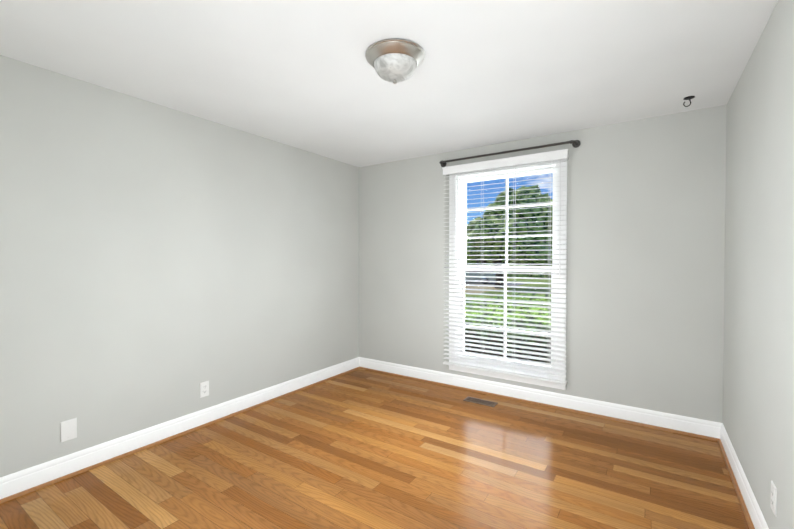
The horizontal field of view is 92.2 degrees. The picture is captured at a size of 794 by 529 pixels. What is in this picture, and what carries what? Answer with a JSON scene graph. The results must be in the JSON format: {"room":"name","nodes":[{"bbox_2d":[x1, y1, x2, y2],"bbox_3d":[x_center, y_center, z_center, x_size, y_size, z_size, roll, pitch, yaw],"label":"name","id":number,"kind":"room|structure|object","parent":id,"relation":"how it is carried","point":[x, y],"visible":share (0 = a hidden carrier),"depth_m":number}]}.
{"room":"empty bedroom","nodes":[
{"label":"empty bedroom","id":0,"kind":"room"},
{"bbox_2d":[0,55,358,476],"bbox_3d":[-1.520,0.062,3.206,0.160,2.440,3.904,1,1,34],"label":"wall","id":1,"kind":"structure","parent":0,"point":[159,264],"depth_m":2.69},
{"bbox_2d":[60,418,76,441],"bbox_3d":[-2.007,1.013,2.336,0.006,0.122,0.078,1,1,34],"label":"blank wall plate","id":2,"kind":"object","parent":1,"relation":"attached to","point":[68,429],"visible":1,"depth_m":2.33},
{"bbox_2d":[0,357,359,503],"bbox_3d":[-1.452,1.217,3.154,0.032,0.131,3.624,1,1,34],"label":"baseboard","id":3,"kind":"structure","parent":1,"relation":"attached to","point":[24,479],"depth_m":2.69},
{"bbox_2d":[200,381,208,397],"bbox_3d":[-1.535,0.995,3.047,0.007,0.118,0.073,1,1,34],"label":"electrical outlet","id":4,"kind":"object","parent":1,"relation":"attached to","point":[204,389],"visible":1,"depth_m":3.04},
{"bbox_2d":[0,368,748,528],"bbox_3d":[-0.341,1.353,1.777,3.727,0.100,5.012,1,1,34],"label":"floor","id":5,"kind":"structure","parent":0,"point":[359,448],"depth_m":2.36},
{"bbox_2d":[463,396,497,406],"bbox_3d":[0.775,1.274,3.548,0.295,0.005,0.120,1,1,34],"label":"floor vent","id":6,"kind":"object","parent":5,"relation":"in","point":[481,401],"visible":1,"depth_m":3.54},
{"bbox_2d":[0,0,777,166],"bbox_3d":[-0.341,-1.187,1.739,3.727,0.100,5.012,1,1,34],"label":"ceiling","id":7,"kind":"structure","parent":0,"point":[301,74],"depth_m":2.14},
{"bbox_2d":[365,39,424,83],"bbox_3d":[-0.010,-1.064,2.084,0.324,0.156,0.324,1,1,34],"label":"flush-mount light","id":8,"kind":"object","parent":7,"relation":"attached to","point":[394,61],"visible":1,"depth_m":2.00},
{"bbox_2d":[683,96,694,106],"bbox_3d":[2.014,-1.120,2.632,0.066,0.060,0.066,1,1,34],"label":"hook","id":9,"kind":"object","parent":7,"relation":"attached to","point":[688,97],"visible":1,"depth_m":2.63},
{"bbox_2d":[359,105,726,422],"bbox_3d":[1.001,0.053,3.779,3.407,2.440,0.160,1,1,34],"label":"wall","id":10,"kind":"structure","parent":0,"point":[645,262],"depth_m":3.15},
{"bbox_2d":[449,159,566,389],"bbox_3d":[1.068,0.056,3.741,1.127,2.085,0.208,1,1,34],"label":"window","id":11,"kind":"structure","parent":10,"relation":"in","point":[453,202],"depth_m":3.71},
{"bbox_2d":[442,149,568,384],"bbox_3d":[0.979,0.023,3.628,1.193,2.032,0.077,1,1,34],"label":"window blind","id":12,"kind":"object","parent":11,"relation":"attached to","point":[560,155],"visible":0.98,"depth_m":3.58},
{"bbox_2d":[439,140,580,166],"bbox_3d":[0.992,-1.046,3.610,1.340,0.066,0.103,1,1,34],"label":"curtain rod","id":13,"kind":"object","parent":10,"relation":"attached to","point":[575,143],"visible":1,"depth_m":3.49},
{"bbox_2d":[360,357,715,440],"bbox_3d":[0.953,1.209,3.713,3.360,0.131,0.032,1,1,34],"label":"baseboard","id":14,"kind":"structure","parent":10,"relation":"attached to","point":[695,427],"depth_m":3.39},
{"bbox_2d":[723,0,793,528],"bbox_3d":[1.145,0.098,0.771,0.160,2.440,5.012,1,1,34],"label":"wall","id":15,"kind":"structure","parent":0,"point":[758,389],"depth_m":1.81},
{"bbox_2d":[716,422,768,528],"bbox_3d":[1.361,1.245,1.286,0.032,0.131,3.624,1,1,34],"label":"baseboard","id":16,"kind":"structure","parent":15,"relation":"attached to","point":[754,517],"depth_m":2.15},
{"bbox_2d":[770,480,776,516],"bbox_3d":[1.606,0.997,1.630,0.007,0.118,0.073,1,1,34],"label":"electrical outlet","id":17,"kind":"object","parent":15,"relation":"attached to","point":[773,504],"visible":0.98,"depth_m":1.62},
{"label":"outside","id":18,"kind":"structure","parent":0,"visible":0},
{"bbox_2d":[465,272,550,297],"bbox_3d":[45.564,0.925,73.990,180.000,0.200,166.087,1,1,34],"label":"ground","id":19,"kind":"structure","parent":18,"point":[512,289],"depth_m":25.67},
{"bbox_2d":[465,265,495,283],"bbox_3d":[5.979,0.780,30.806,4.615,1.380,1.840,1,1,34],"label":"car","id":20,"kind":"object","parent":19,"relation":"on","point":[482,274],"depth_m":29.48},
{"bbox_2d":[465,292,550,363],"bbox_3d":[2.003,1.197,4.912,9.794,1.698,1.850,1,1,34],"label":"hedge","id":21,"kind":"object","parent":19,"relation":"on","point":[516,316],"depth_m":4.52},
{"bbox_2d":[466,185,552,288],"bbox_3d":[26.289,-1.878,52.993,151.102,12.883,74.242,1,1,34],"label":"trees","id":22,"kind":"object","parent":19,"relation":"on","point":[525,212],"depth_m":22.97}
]}

